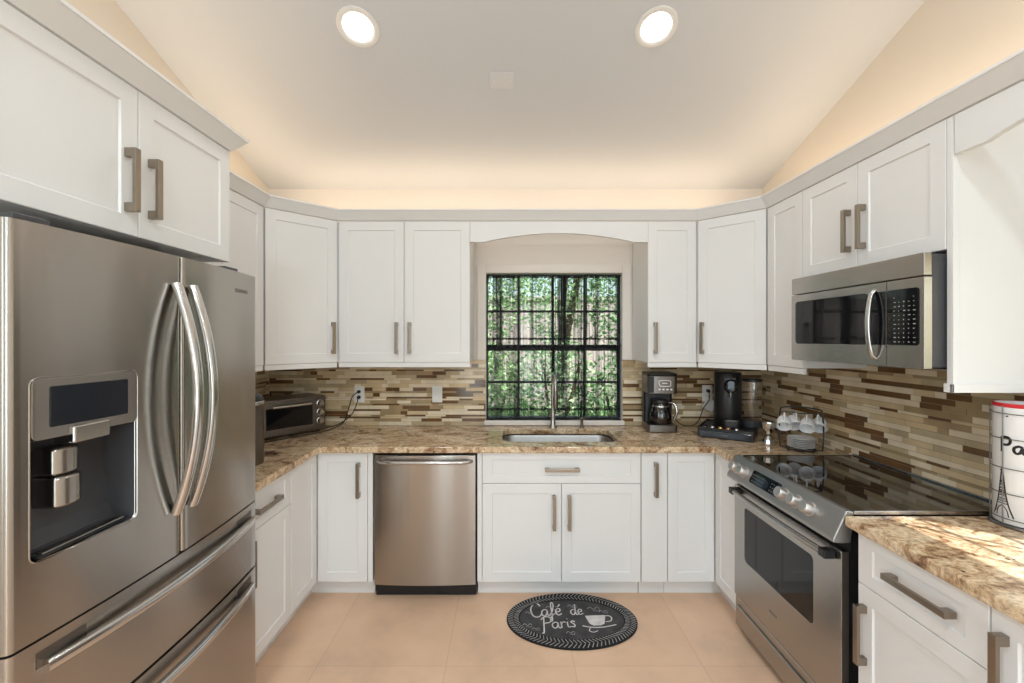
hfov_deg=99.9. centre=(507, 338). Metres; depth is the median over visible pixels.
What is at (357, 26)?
recessed light
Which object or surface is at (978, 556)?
countertop
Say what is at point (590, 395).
shrub
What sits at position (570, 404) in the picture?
shrub
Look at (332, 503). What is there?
base cabinet
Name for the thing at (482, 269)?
window
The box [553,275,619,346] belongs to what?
curtain
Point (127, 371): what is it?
refrigerator
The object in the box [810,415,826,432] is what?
cup
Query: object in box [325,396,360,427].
power cord
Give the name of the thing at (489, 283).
tree
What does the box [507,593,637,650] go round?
rug
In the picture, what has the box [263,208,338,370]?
upper cabinet
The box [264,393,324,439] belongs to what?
toaster oven
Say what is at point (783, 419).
cup
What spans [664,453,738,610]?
base cabinet
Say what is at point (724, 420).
grille
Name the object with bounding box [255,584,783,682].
floor
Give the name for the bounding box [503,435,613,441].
sink
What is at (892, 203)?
upper cabinet
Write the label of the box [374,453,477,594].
dishwasher
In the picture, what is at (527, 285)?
tree
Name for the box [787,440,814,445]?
saucer
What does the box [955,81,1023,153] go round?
window valance
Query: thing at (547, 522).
base cabinet
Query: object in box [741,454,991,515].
cooktop
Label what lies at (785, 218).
upper cabinet
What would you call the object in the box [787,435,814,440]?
saucer
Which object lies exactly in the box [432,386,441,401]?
light switch
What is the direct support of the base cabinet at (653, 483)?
on the floor
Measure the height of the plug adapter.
0.100 m
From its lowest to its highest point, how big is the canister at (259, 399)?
0.363 m
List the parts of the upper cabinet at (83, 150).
door, handle, handle, door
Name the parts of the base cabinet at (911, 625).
handle, handle, door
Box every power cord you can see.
[264,390,360,442]
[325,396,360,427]
[672,389,709,425]
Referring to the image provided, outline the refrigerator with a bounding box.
[0,211,254,682]
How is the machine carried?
on the tray
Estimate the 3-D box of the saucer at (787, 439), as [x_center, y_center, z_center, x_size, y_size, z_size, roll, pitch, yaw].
[1.672,0.589,2.455,0.136,0.012,0.136,0,0,0]
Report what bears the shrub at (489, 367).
on the path
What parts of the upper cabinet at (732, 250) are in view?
handle, light rail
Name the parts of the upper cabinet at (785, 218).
door, light rail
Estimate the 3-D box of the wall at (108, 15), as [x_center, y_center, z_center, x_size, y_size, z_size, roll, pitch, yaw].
[-1.845,-0.346,-0.010,0.150,3.800,6.380,0,0,0]
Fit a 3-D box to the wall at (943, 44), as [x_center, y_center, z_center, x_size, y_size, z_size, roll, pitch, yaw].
[1.955,-0.346,-0.010,0.150,3.800,6.380,0,0,0]
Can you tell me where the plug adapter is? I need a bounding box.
[702,398,713,411]
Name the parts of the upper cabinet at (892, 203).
door, handle, handle, door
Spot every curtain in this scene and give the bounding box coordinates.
[487,275,553,346]
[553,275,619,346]
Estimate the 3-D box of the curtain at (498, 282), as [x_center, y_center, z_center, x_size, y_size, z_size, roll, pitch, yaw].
[0.093,-0.204,3.206,0.502,0.539,0.048,0,0,0]
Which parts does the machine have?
tank lid, tank, water tank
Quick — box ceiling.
[115,0,924,188]
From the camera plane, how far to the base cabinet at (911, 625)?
1.32 m
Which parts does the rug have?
panel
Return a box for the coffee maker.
[642,371,677,432]
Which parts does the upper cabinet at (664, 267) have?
handle, light rail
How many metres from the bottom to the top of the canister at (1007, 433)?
0.420 m
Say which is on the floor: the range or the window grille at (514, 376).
the range
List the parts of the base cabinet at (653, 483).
handle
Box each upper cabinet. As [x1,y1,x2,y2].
[0,0,229,261]
[204,190,262,371]
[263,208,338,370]
[339,221,473,366]
[633,221,695,366]
[696,209,767,369]
[768,191,866,374]
[803,119,946,276]
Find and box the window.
[477,264,630,424]
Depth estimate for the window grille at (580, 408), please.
3.21 m
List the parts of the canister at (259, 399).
lid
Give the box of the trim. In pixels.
[3,0,1023,220]
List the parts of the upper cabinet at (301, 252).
light rail, handle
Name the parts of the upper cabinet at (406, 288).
door, handle, light rail, handle, door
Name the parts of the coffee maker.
lid, carafe lid, handle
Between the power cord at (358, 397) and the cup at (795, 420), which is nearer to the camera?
the cup at (795, 420)
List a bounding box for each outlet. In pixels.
[354,386,364,401]
[702,385,711,400]
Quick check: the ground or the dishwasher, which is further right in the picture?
the ground
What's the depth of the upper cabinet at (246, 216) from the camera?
2.40 m
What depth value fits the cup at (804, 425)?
2.42 m
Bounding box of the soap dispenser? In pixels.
[579,416,587,427]
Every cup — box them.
[776,412,791,430]
[787,413,799,429]
[799,414,814,432]
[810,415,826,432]
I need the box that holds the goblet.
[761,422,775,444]
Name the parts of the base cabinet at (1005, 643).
handle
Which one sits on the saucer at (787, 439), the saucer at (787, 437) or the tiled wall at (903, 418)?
the saucer at (787, 437)
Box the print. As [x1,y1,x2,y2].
[523,605,607,634]
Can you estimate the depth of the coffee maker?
2.93 m
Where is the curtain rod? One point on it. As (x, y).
(486, 275)
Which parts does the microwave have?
door, vent panel, handle, keypad glass, keypad panel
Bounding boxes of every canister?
[255,393,264,465]
[988,400,1023,532]
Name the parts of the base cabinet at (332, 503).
door, door, handle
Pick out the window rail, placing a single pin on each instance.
(486, 345)
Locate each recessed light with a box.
[336,6,378,47]
[635,6,677,47]
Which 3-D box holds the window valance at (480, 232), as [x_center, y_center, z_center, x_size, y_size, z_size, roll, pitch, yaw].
[0.335,-0.700,2.831,1.166,0.134,0.022,0,0,0]
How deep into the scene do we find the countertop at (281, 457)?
2.62 m
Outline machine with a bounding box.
[714,371,762,429]
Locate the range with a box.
[727,454,991,682]
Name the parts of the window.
casing, sill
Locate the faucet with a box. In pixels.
[549,372,564,428]
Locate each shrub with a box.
[488,342,534,415]
[503,331,606,415]
[588,353,613,415]
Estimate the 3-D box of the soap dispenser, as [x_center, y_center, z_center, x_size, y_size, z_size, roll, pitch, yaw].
[0.535,0.594,3.067,0.040,0.090,0.086,0,0,-14]
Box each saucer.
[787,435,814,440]
[787,437,814,441]
[787,439,814,443]
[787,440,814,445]
[787,442,814,447]
[787,444,814,448]
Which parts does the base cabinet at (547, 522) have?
door, handle, drawer, handle, handle, door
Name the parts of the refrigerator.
handle plate, control panel, door, drawer, handle, handle, drawer, handle, handle, door, handle plate, handle plate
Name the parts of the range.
handle, knob, knob, warming drawer, handle, knob, control panel, oven door, knob, knob, handle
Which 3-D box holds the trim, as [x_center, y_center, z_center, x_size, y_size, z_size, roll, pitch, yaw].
[0.051,-0.804,1.267,2.991,0.064,3.134,0,0,0]
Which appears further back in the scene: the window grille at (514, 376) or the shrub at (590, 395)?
the shrub at (590, 395)
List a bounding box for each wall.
[65,0,268,208]
[255,365,268,396]
[269,189,761,436]
[269,360,760,424]
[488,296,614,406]
[762,0,1023,454]
[762,365,1023,498]
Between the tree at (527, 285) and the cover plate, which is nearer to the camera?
the cover plate
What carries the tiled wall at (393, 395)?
attached to the wall at (543, 248)
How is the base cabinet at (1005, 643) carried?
on the floor
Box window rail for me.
[486,345,620,345]
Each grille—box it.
[487,345,554,417]
[553,345,619,417]
[723,419,738,421]
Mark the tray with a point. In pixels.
(745, 434)
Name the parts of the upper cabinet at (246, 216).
door, door, light rail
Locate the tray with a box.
[697,419,757,442]
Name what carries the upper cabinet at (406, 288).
attached to the wall at (543, 248)
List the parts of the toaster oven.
glass, door, handle, knob, knob, knob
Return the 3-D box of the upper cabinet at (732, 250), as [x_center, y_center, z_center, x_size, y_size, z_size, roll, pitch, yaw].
[1.552,-0.290,2.858,0.635,0.958,0.624,0,0,0]
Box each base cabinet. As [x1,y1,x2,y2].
[255,471,290,664]
[280,453,375,632]
[477,453,640,592]
[638,453,666,592]
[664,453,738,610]
[853,533,991,682]
[987,607,1023,682]
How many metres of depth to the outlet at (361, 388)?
3.17 m
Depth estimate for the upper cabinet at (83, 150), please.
1.21 m
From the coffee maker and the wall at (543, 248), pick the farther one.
the wall at (543, 248)
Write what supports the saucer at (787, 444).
on the rack
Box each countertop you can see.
[255,425,846,491]
[845,516,1023,624]
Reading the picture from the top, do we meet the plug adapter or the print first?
the plug adapter
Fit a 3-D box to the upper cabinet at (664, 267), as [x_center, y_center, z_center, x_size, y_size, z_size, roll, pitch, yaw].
[1.079,-0.290,2.974,0.320,0.958,0.381,0,0,0]
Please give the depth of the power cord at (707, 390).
3.10 m
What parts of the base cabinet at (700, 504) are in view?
door, door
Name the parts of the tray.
drawer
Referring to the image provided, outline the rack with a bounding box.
[778,406,824,453]
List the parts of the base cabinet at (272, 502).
handle, handle, drawer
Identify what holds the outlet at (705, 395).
attached to the tiled wall at (393, 395)
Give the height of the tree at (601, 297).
4.060 m
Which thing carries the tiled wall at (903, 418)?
attached to the wall at (943, 44)
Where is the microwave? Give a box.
[792,252,946,368]
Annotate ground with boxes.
[489,407,613,415]
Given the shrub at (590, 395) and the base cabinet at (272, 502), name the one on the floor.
the base cabinet at (272, 502)
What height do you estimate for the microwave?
0.412 m
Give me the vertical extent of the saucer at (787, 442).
0.012 m
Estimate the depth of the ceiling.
2.35 m
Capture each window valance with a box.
[470,222,647,242]
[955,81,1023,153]
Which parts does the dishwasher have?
handle, toe panel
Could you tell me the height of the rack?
0.251 m
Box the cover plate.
[490,72,513,88]
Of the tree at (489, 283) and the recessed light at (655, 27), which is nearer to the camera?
the recessed light at (655, 27)
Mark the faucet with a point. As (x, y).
(554, 394)
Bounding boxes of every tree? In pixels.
[488,278,525,364]
[503,278,614,367]
[587,278,614,370]
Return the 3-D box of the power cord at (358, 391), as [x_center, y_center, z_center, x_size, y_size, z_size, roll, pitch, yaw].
[-1.352,0.509,2.842,0.056,0.261,0.837,0,0,38]
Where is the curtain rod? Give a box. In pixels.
[486,275,620,275]
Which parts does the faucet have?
spout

